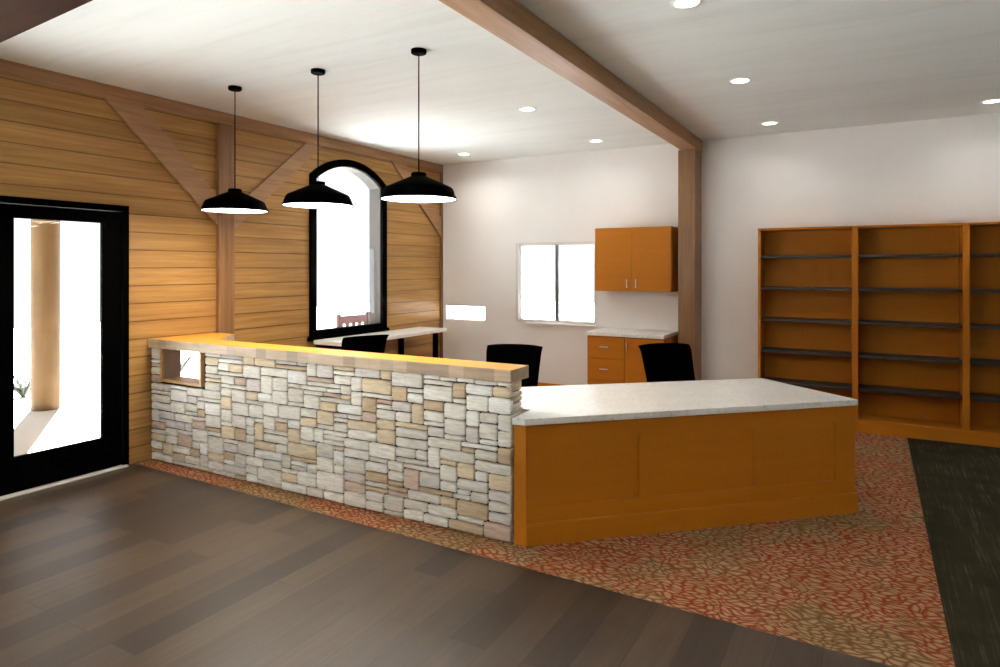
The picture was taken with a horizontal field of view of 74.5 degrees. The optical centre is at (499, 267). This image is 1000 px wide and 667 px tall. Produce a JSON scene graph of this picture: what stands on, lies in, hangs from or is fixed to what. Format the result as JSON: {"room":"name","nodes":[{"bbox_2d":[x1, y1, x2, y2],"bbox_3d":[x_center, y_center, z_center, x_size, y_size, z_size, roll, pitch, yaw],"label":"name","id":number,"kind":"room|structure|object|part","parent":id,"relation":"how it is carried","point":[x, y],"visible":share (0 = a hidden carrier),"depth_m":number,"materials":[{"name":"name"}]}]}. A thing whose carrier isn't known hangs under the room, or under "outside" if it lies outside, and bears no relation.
{"room":"library reception area","nodes":[
{"label":"library reception area","id":0,"kind":"room"},
{"bbox_2d":[14,372,198,455],"bbox_3d":[-4.973,1.720,6.260,3.978,0.100,22.000,0,0,29],"label":"pavement","id":1,"kind":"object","parent":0,"point":[77,419],"depth_m":7.10,"materials":[{"name":"white concrete"}]},
{"bbox_2d":[30,219,60,410],"bbox_3d":[-5.390,0.060,7.795,0.310,3.219,0.310,0,0,29],"label":"porch column","id":2,"kind":"structure","parent":1,"relation":"on","point":[45,235],"depth_m":7.68,"materials":[{"name":"brown wood"}]},
{"bbox_2d":[336,311,368,326],"bbox_3d":[-2.247,1.210,10.945,0.570,0.920,0.790,0,0,29],"label":"garden bench","id":3,"kind":"object","parent":1,"relation":"on","point":[347,320],"visible":0.25,"depth_m":11.02,"materials":[{"name":"red paint"}]},
{"bbox_3d":[-2.646,1.210,10.758,0.060,0.920,0.060,0,0,29],"label":"leg","id":4,"kind":"part","parent":3,"relation":"part of","materials":[{"name":"red paint"}]},
{"bbox_3d":[-2.469,0.860,11.071,0.040,0.140,0.720,0,0,29],"label":"rail","id":5,"kind":"part","parent":3,"relation":"part of","materials":[{"name":"red paint"}]},
{"bbox_2d":[0,75,439,464],"bbox_3d":[-3.658,0.070,4.748,0.200,3.161,11.463,0,0,29],"label":"wall","id":6,"kind":"structure","parent":0,"point":[56,143],"depth_m":5.96,"materials":[{"name":"brown wood"}]},
{"bbox_2d":[0,195,128,500],"bbox_3d":[-3.415,0.567,5.056,0.200,2.167,1.057,0,0,29],"label":"door","id":7,"kind":"structure","parent":6,"relation":"in","point":[32,472],"depth_m":5.15,"materials":[{"name":"black metal"}]},
{"bbox_2d":[103,97,216,224],"bbox_3d":[-2.948,-0.895,5.769,0.028,0.968,1.056,0,0,29],"label":"brace","id":8,"kind":"object","parent":6,"relation":"attached to","point":[134,116],"visible":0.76,"depth_m":5.75,"materials":[{"name":"brown wood"}]},
{"bbox_2d":[0,59,442,172],"bbox_3d":[-3.484,-1.435,4.822,0.029,0.110,10.762,0,0,29],"label":"ceiling beam","id":9,"kind":"structure","parent":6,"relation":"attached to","point":[7,68],"depth_m":5.91,"materials":[{"name":"brown wood"}]},
{"bbox_2d":[216,123,234,333],"bbox_3d":[-2.633,0.136,6.301,0.054,3.029,0.175,0,0,29],"label":"timber post","id":10,"kind":"object","parent":6,"relation":"attached to","point":[225,227],"visible":0.5,"depth_m":6.27,"materials":[{"name":"brown wood"}]},
{"bbox_2d":[235,142,321,227],"bbox_3d":[-2.306,-0.875,6.904,0.028,1.008,1.190,0,0,29],"label":"brace","id":11,"kind":"object","parent":6,"relation":"attached to","point":[300,156],"visible":0.72,"depth_m":6.90,"materials":[{"name":"brown wood"}]},
{"bbox_2d":[307,159,388,340],"bbox_3d":[-1.859,-0.238,7.882,0.245,2.094,1.370,0,0,29],"label":"window","id":12,"kind":"structure","parent":6,"relation":"in","point":[377,207],"depth_m":8.30,"materials":[{"name":"black metal"}]},
{"bbox_3d":[-1.772,0.785,7.833,0.045,0.047,1.370,0,0,29],"label":"sill","id":13,"kind":"part","parent":12,"relation":"part of","materials":[{"name":"black metal"}]},
{"bbox_2d":[391,161,440,236],"bbox_3d":[-1.132,-0.915,8.980,0.028,0.928,1.114,0,0,29],"label":"brace","id":14,"kind":"object","parent":6,"relation":"attached to","point":[431,213],"visible":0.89,"depth_m":9.18,"materials":[{"name":"brown wood"}]},
{"bbox_2d":[440,172,442,357],"bbox_3d":[-0.845,0.136,9.485,0.029,3.029,0.043,0,0,29],"label":"timber post","id":15,"kind":"object","parent":6,"relation":"attached to","point":[441,173],"visible":0.56,"depth_m":9.47,"materials":[{"name":"brown wood"}]},
{"bbox_2d":[14,301,593,400],"bbox_3d":[-9.290,1.825,14.448,11.600,0.250,44.000,0,0,29],"label":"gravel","id":16,"kind":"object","parent":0,"point":[80,343],"visible":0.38,"depth_m":15.20,"materials":[{"name":"white"}]},
{"bbox_2d":[14,371,29,396],"bbox_3d":[-6.292,1.529,8.686,0.484,0.368,0.419,0,0,-19],"label":"yucca plant","id":17,"kind":"object","parent":16,"relation":"on","point":[22,391],"visible":0.62,"depth_m":8.64,"materials":[{"name":"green plant"}]},
{"bbox_2d":[181,352,196,371],"bbox_3d":[-5.146,1.470,10.557,0.568,0.484,0.542,0,0,29],"label":"yucca plant","id":18,"kind":"object","parent":16,"relation":"on","point":[184,363],"visible":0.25,"depth_m":10.54,"materials":[{"name":"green plant"}]},
{"bbox_2d":[319,168,361,184],"bbox_3d":[-3.890,-1.650,8.377,3.778,0.200,7.350,0,0,29],"label":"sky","id":19,"kind":"structure","parent":0,"point":[335,175],"depth_m":11.25,"materials":[{"name":"white"}]},
{"bbox_2d":[0,463,893,666],"bbox_3d":[-0.765,1.675,0.497,9.022,0.050,6.512,0,0,29],"label":"floor","id":20,"kind":"structure","parent":0,"point":[135,565],"depth_m":3.25,"materials":[{"name":"brown wood"}]},
{"bbox_2d":[0,0,999,164],"bbox_3d":[0.355,-1.566,2.478,9.422,0.150,11.463,0,0,29],"label":"ceiling","id":21,"kind":"structure","parent":0,"point":[810,65],"depth_m":4.72,"materials":[{"name":"white paint"}]},
{"bbox_2d":[0,0,92,42],"bbox_3d":[-1.053,-1.395,2.403,6.637,0.190,0.299,0,0,34],"label":"timber beam","id":22,"kind":"structure","parent":21,"relation":"attached to","point":[17,17],"depth_m":3.34,"materials":[{"name":"brown wood"}]},
{"bbox_2d":[200,85,268,213],"bbox_3d":[-2.181,-0.979,5.407,0.526,1.023,0.526,0,0,29],"label":"pendant lamp","id":23,"kind":"object","parent":21,"relation":"hanging from","point":[234,201],"visible":1,"depth_m":5.29,"materials":[{"name":"black metal"}]},
{"bbox_3d":[-2.181,-0.558,5.407,0.526,0.183,0.526,0,0,29],"label":"lamp shade","id":24,"kind":"part","parent":23,"relation":"part of","materials":[{"name":"black metal"}]},
{"bbox_2d":[202,208,266,212],"bbox_3d":[-2.181,-0.475,5.407,0.507,0.008,0.507,0,0,29],"label":"diffuser","id":25,"kind":"object","parent":23,"relation":"attached to","point":[215,210],"depth_m":5.38,"materials":[{"name":"white"}]},
{"bbox_3d":[-2.181,-1.046,5.407,0.008,0.832,0.008,0,0,7],"label":"cord","id":26,"kind":"part","parent":23,"relation":"part of","materials":[{"name":"black metal"}]},
{"bbox_2d":[281,68,353,208],"bbox_3d":[-1.370,-0.979,4.948,0.526,1.023,0.526,0,0,29],"label":"pendant lamp","id":27,"kind":"object","parent":21,"relation":"hanging from","point":[317,195],"visible":1,"depth_m":4.83,"materials":[{"name":"black metal"}]},
{"bbox_3d":[-1.370,-0.558,4.948,0.526,0.183,0.526,0,0,29],"label":"lamp shade","id":28,"kind":"part","parent":27,"relation":"part of","materials":[{"name":"black metal"}]},
{"bbox_2d":[283,203,351,208],"bbox_3d":[-1.370,-0.475,4.948,0.507,0.008,0.507,0,0,29],"label":"diffuser","id":29,"kind":"object","parent":27,"relation":"attached to","point":[294,205],"depth_m":4.95,"materials":[{"name":"white"}]},
{"bbox_3d":[-1.370,-1.046,4.948,0.008,0.832,0.008,0,0,-38],"label":"cord","id":30,"kind":"part","parent":27,"relation":"part of","materials":[{"name":"black metal"}]},
{"bbox_2d":[380,47,456,202],"bbox_3d":[-0.554,-0.979,4.487,0.526,1.023,0.526,0,0,29],"label":"pendant lamp","id":31,"kind":"object","parent":21,"relation":"hanging from","point":[416,188],"visible":1,"depth_m":4.35,"materials":[{"name":"black metal"}]},
{"bbox_3d":[-0.554,-0.558,4.487,0.526,0.183,0.526,0,0,29],"label":"lamp shade","id":32,"kind":"part","parent":31,"relation":"part of","materials":[{"name":"black metal"}]},
{"bbox_2d":[381,195,455,202],"bbox_3d":[-0.554,-0.475,4.487,0.507,0.008,0.507,0,0,29],"label":"diffuser","id":33,"kind":"object","parent":31,"relation":"attached to","point":[390,198],"depth_m":4.45,"materials":[{"name":"white"}]},
{"bbox_3d":[-0.554,-1.046,4.487,0.008,0.832,0.008,0,0,7],"label":"cord","id":34,"kind":"part","parent":31,"relation":"part of","materials":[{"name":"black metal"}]},
{"bbox_2d":[518,107,536,110],"bbox_3d":[0.257,-1.486,6.151,0.172,0.007,0.172,0,0,29],"label":"recessed light","id":35,"kind":"object","parent":21,"relation":"in","point":[520,108],"visible":1,"depth_m":6.14,"materials":[{"name":"white"}]},
{"bbox_2d":[439,0,702,152],"bbox_3d":[-0.418,-1.420,2.944,0.183,0.140,11.012,0,0,29],"label":"timber beam","id":36,"kind":"structure","parent":21,"relation":"attached to","point":[510,21],"depth_m":4.36,"materials":[{"name":"brown wood"}]},
{"bbox_2d":[589,139,603,141],"bbox_3d":[1.124,-1.486,7.683,0.172,0.007,0.172,0,0,29],"label":"recessed light","id":37,"kind":"object","parent":21,"relation":"in","point":[592,140],"visible":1,"depth_m":7.66,"materials":[{"name":"white"}]},
{"bbox_2d":[671,0,702,8],"bbox_3d":[1.046,-1.486,3.682,0.172,0.007,0.172,0,0,29],"label":"recessed light","id":38,"kind":"object","parent":21,"relation":"in","point":[679,4],"visible":1,"depth_m":3.69,"materials":[{"name":"white"}]},
{"bbox_2d":[729,77,751,83],"bbox_3d":[1.907,-1.486,5.218,0.172,0.007,0.172,0,0,29],"label":"recessed light","id":39,"kind":"object","parent":21,"relation":"in","point":[740,80],"visible":1,"depth_m":5.21,"materials":[{"name":"white"}]},
{"bbox_2d":[761,121,778,124],"bbox_3d":[2.771,-1.486,6.751,0.172,0.007,0.172,0,0,29],"label":"recessed light","id":40,"kind":"object","parent":21,"relation":"in","point":[767,122],"visible":1,"depth_m":6.75,"materials":[{"name":"white"}]},
{"bbox_2d":[980,98,999,103],"bbox_3d":[4.390,-1.486,5.860,0.172,0.007,0.172,0,0,29],"label":"recessed light","id":41,"kind":"object","parent":21,"relation":"in","point":[989,101],"visible":1,"depth_m":5.87,"materials":[{"name":"white"}]},
{"bbox_2d":[136,432,999,666],"bbox_3d":[1.922,1.675,5.248,9.022,0.050,4.698,0,0,29],"label":"floor","id":42,"kind":"structure","parent":0,"point":[862,584],"depth_m":3.72,"materials":[{"name":"carpet"}]},
{"bbox_2d":[148,332,528,541],"bbox_3d":[-1.325,1.129,5.052,3.557,1.043,0.631,0,0,29],"label":"reception counter","id":43,"kind":"object","parent":42,"relation":"on","point":[430,440],"depth_m":4.55,"materials":[{"name":"beige stone"}]},
{"bbox_3d":[-2.818,0.813,5.658,0.006,0.256,0.147,0,0,29],"label":"panel","id":44,"kind":"part","parent":43,"relation":"part of","materials":[{"name":"brown wood"}]},
{"bbox_3d":[-2.613,0.824,5.528,0.532,0.280,0.171,0,0,29],"label":"opening frame","id":45,"kind":"part","parent":43,"relation":"part of","materials":[{"name":"brown wood"}]},
{"bbox_2d":[341,334,388,352],"bbox_3d":[-1.597,1.185,7.262,0.623,0.929,0.663,0,0,-39],"label":"office chair","id":46,"kind":"object","parent":42,"relation":"on","point":[368,343],"visible":0.18,"depth_m":7.04,"materials":[{"name":"black fabric"}]},
{"bbox_2d":[314,327,446,357],"bbox_3d":[-1.386,1.225,8.008,0.450,0.850,1.955,0,0,29],"label":"desk","id":47,"kind":"object","parent":42,"relation":"on","point":[400,334],"visible":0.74,"depth_m":8.04,"materials":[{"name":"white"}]},
{"bbox_3d":[-1.214,1.262,8.063,0.055,0.775,0.050,0,0,29],"label":"leg","id":48,"kind":"part","parent":47,"relation":"part of","materials":[{"name":"black metal"}]},
{"bbox_3d":[-0.855,1.262,8.699,0.055,0.775,0.050,0,0,29],"label":"leg","id":49,"kind":"part","parent":47,"relation":"part of","materials":[{"name":"black metal"}]},
{"bbox_2d":[486,344,542,386],"bbox_3d":[0.069,1.185,5.905,0.623,0.929,0.663,0,0,15],"label":"office chair","id":50,"kind":"object","parent":42,"relation":"on","point":[521,354],"visible":0.3,"depth_m":6.12,"materials":[{"name":"black fabric"}]},
{"bbox_2d":[587,335,677,384],"bbox_3d":[1.566,1.221,7.781,0.913,0.858,0.635,0,0,29],"label":"base cabinet","id":51,"kind":"object","parent":42,"relation":"on","point":[610,360],"visible":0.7,"depth_m":7.59,"materials":[{"name":"orange laminate"}]},
{"bbox_3d":[1.232,1.431,7.655,0.450,0.237,0.019,0,0,29],"label":"drawer","id":52,"kind":"part","parent":51,"relation":"part of","materials":[{"name":"orange laminate"}]},
{"bbox_3d":[1.232,1.181,7.655,0.450,0.247,0.019,0,0,29],"label":"drawer","id":53,"kind":"part","parent":51,"relation":"part of","materials":[{"name":"orange laminate"}]},
{"bbox_3d":[1.232,0.925,7.655,0.450,0.250,0.019,0,0,29],"label":"drawer","id":54,"kind":"part","parent":51,"relation":"part of","materials":[{"name":"orange laminate"}]},
{"bbox_2d":[586,327,677,338],"bbox_3d":[1.567,0.771,7.789,0.931,0.042,0.621,0,0,29],"label":"countertop","id":55,"kind":"structure","parent":51,"relation":"on","point":[614,332],"depth_m":7.64,"materials":[{"name":"stone"}]},
{"bbox_3d":[1.630,1.175,7.430,0.450,0.750,0.019,0,0,29],"label":"door","id":56,"kind":"part","parent":51,"relation":"part of","materials":[{"name":"orange laminate"}]},
{"bbox_2d":[638,343,695,381],"bbox_3d":[1.633,1.185,5.987,0.623,0.929,0.663,0,0,-17],"label":"office chair","id":57,"kind":"object","parent":42,"relation":"on","point":[662,362],"visible":0.42,"depth_m":6.19,"materials":[{"name":"black fabric"}]},
{"bbox_2d":[514,406,857,546],"bbox_3d":[1.154,1.290,4.574,2.383,0.719,0.874,0,0,-14],"label":"reception desk","id":58,"kind":"object","parent":42,"relation":"on","point":[581,481],"visible":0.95,"depth_m":4.14,"materials":[{"name":"orange laminate"}]},
{"bbox_3d":[0.149,1.290,3.967,0.077,0.719,0.128,0,0,29],"label":"panel","id":59,"kind":"part","parent":58,"relation":"part of","materials":[{"name":"orange laminate"}]},
{"bbox_2d":[512,378,857,425],"bbox_3d":[0.815,0.910,4.537,3.102,0.040,1.018,0,0,-12],"label":"countertop","id":60,"kind":"structure","parent":58,"relation":"on","point":[541,405],"depth_m":4.41,"materials":[{"name":"stone"}]},
{"bbox_2d":[678,149,700,380],"bbox_3d":[2.200,0.150,7.609,0.195,2.999,0.312,0,0,29],"label":"timber post","id":61,"kind":"object","parent":42,"relation":"on","point":[689,160],"visible":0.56,"depth_m":7.47,"materials":[{"name":"brown wood"}]},
{"bbox_2d":[758,222,999,447],"bbox_3d":[4.069,0.613,6.527,2.789,2.075,0.351,0,0,29],"label":"bookcase","id":62,"kind":"object","parent":42,"relation":"on","point":[902,321],"visible":0.93,"depth_m":6.67,"materials":[{"name":"orange laminate"}]},
{"bbox_3d":[2.866,0.624,7.202,0.026,2.053,0.325,0,0,29],"label":"panel","id":63,"kind":"part","parent":62,"relation":"part of","materials":[{"name":"orange laminate"}]},
{"bbox_3d":[3.261,-0.121,6.995,0.865,0.028,0.294,0,0,29],"label":"shelf","id":64,"kind":"part","parent":62,"relation":"part of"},
{"bbox_3d":[3.261,0.217,6.995,0.865,0.028,0.294,0,0,29],"label":"shelf","id":65,"kind":"part","parent":62,"relation":"part of","materials":[{"name":"black metal"}]},
{"bbox_3d":[3.261,0.555,6.995,0.865,0.028,0.294,0,0,29],"label":"shelf","id":66,"kind":"part","parent":62,"relation":"part of","materials":[{"name":"black metal"}]},
{"bbox_3d":[3.261,0.892,6.995,0.865,0.028,0.294,0,0,29],"label":"shelf","id":67,"kind":"part","parent":62,"relation":"part of","materials":[{"name":"black metal"}]},
{"bbox_3d":[3.261,1.229,6.995,0.865,0.028,0.294,0,0,29],"label":"shelf","id":68,"kind":"part","parent":62,"relation":"part of","materials":[{"name":"black metal"}]},
{"bbox_3d":[4.070,-0.414,6.529,2.789,0.022,0.347,0,0,29],"label":"panel","id":69,"kind":"part","parent":62,"relation":"part of","materials":[{"name":"orange laminate"}]},
{"bbox_3d":[4.062,-0.121,6.542,0.866,0.028,0.294,0,0,29],"label":"shelf","id":70,"kind":"part","parent":62,"relation":"part of","materials":[{"name":"black metal"}]},
{"bbox_3d":[4.062,0.217,6.542,0.866,0.028,0.294,0,0,29],"label":"shelf","id":71,"kind":"part","parent":62,"relation":"part of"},
{"bbox_3d":[4.062,0.555,6.542,0.866,0.028,0.294,0,0,29],"label":"shelf","id":72,"kind":"part","parent":62,"relation":"part of","materials":[{"name":"black metal"}]},
{"bbox_3d":[4.062,0.892,6.542,0.866,0.028,0.294,0,0,29],"label":"shelf","id":73,"kind":"part","parent":62,"relation":"part of","materials":[{"name":"black metal"}]},
{"bbox_3d":[4.062,1.229,6.542,0.866,0.028,0.294,0,0,29],"label":"shelf","id":74,"kind":"part","parent":62,"relation":"part of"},
{"bbox_3d":[4.055,1.536,6.531,0.866,0.028,0.321,0,0,29],"label":"panel","id":75,"kind":"part","parent":62,"relation":"part of","materials":[{"name":"orange laminate"}]},
{"bbox_3d":[4.862,-0.121,6.089,0.866,0.028,0.294,0,0,29],"label":"shelf","id":76,"kind":"part","parent":62,"relation":"part of","materials":[{"name":"black metal"}]},
{"bbox_3d":[4.862,0.217,6.089,0.866,0.028,0.294,0,0,29],"label":"shelf","id":77,"kind":"part","parent":62,"relation":"part of","materials":[{"name":"black metal"}]},
{"bbox_3d":[4.862,0.555,6.089,0.866,0.028,0.294,0,0,29],"label":"shelf","id":78,"kind":"part","parent":62,"relation":"part of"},
{"bbox_3d":[4.862,0.892,6.089,0.866,0.028,0.294,0,0,29],"label":"shelf","id":79,"kind":"part","parent":62,"relation":"part of","materials":[{"name":"black metal"}]},
{"bbox_3d":[4.862,1.229,6.089,0.866,0.028,0.294,0,0,29],"label":"shelf","id":80,"kind":"part","parent":62,"relation":"part of","materials":[{"name":"black metal"}]},
{"bbox_3d":[4.856,1.536,6.078,0.866,0.028,0.321,0,0,29],"label":"panel","id":81,"kind":"part","parent":62,"relation":"part of","materials":[{"name":"orange laminate"}]},
{"bbox_2d":[545,312,593,321],"bbox_3d":[7.877,1.825,17.374,15.400,0.250,10.000,0,0,29],"label":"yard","id":82,"kind":"structure","parent":0,"point":[589,316],"depth_m":22.57,"materials":[{"name":"white"}]},
{"bbox_2d":[443,113,999,384],"bbox_3d":[3.128,0.070,7.379,9.022,3.161,0.200,0,0,29],"label":"wall","id":83,"kind":"structure","parent":0,"point":[942,170],"depth_m":7.66,"materials":[{"name":"white paint"}]},
{"bbox_2d":[448,305,484,320],"bbox_3d":[-0.454,0.637,9.383,0.654,0.205,0.040,0,0,29],"label":"window","id":84,"kind":"structure","parent":83,"relation":"in","point":[449,306],"depth_m":9.47,"materials":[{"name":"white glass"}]},
{"bbox_2d":[538,382,561,385],"bbox_3d":[0.233,1.585,8.893,2.492,0.130,0.016,0,0,29],"label":"baseboard","id":85,"kind":"structure","parent":83,"relation":"attached to","point":[539,383],"depth_m":8.66,"materials":[{"name":"orange laminate"}]},
{"bbox_2d":[516,241,595,326],"bbox_3d":[0.736,0.203,8.652,1.158,1.087,0.160,0,0,29],"label":"window","id":86,"kind":"structure","parent":83,"relation":"in","point":[519,246],"depth_m":8.65,"materials":[{"name":"grey metal"}]},
{"bbox_3d":[0.516,0.195,8.794,0.552,1.009,0.030,0,0,29],"label":"sash","id":87,"kind":"part","parent":86,"relation":"part of","materials":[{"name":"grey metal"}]},
{"bbox_3d":[0.787,0.736,8.560,0.979,0.022,0.050,0,0,29],"label":"sill","id":88,"kind":"part","parent":86,"relation":"part of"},
{"bbox_3d":[0.990,0.195,8.526,0.536,1.009,0.030,0,0,29],"label":"sash","id":89,"kind":"part","parent":86,"relation":"part of","materials":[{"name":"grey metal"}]},
{"bbox_2d":[595,226,677,291],"bbox_3d":[1.633,-0.102,7.881,0.924,0.757,0.395,0,0,29],"label":"upper cabinet","id":90,"kind":"object","parent":83,"relation":"attached to","point":[636,259],"visible":0.99,"depth_m":7.72,"materials":[{"name":"orange laminate"}]},
{"bbox_3d":[1.356,-0.102,7.861,0.458,0.753,0.019,0,0,29],"label":"door","id":91,"kind":"part","parent":90,"relation":"part of","materials":[{"name":"orange laminate"}]},
{"bbox_3d":[1.758,-0.102,7.634,0.458,0.753,0.019,0,0,29],"label":"door","id":92,"kind":"part","parent":90,"relation":"part of","materials":[{"name":"orange laminate"}]}
]}

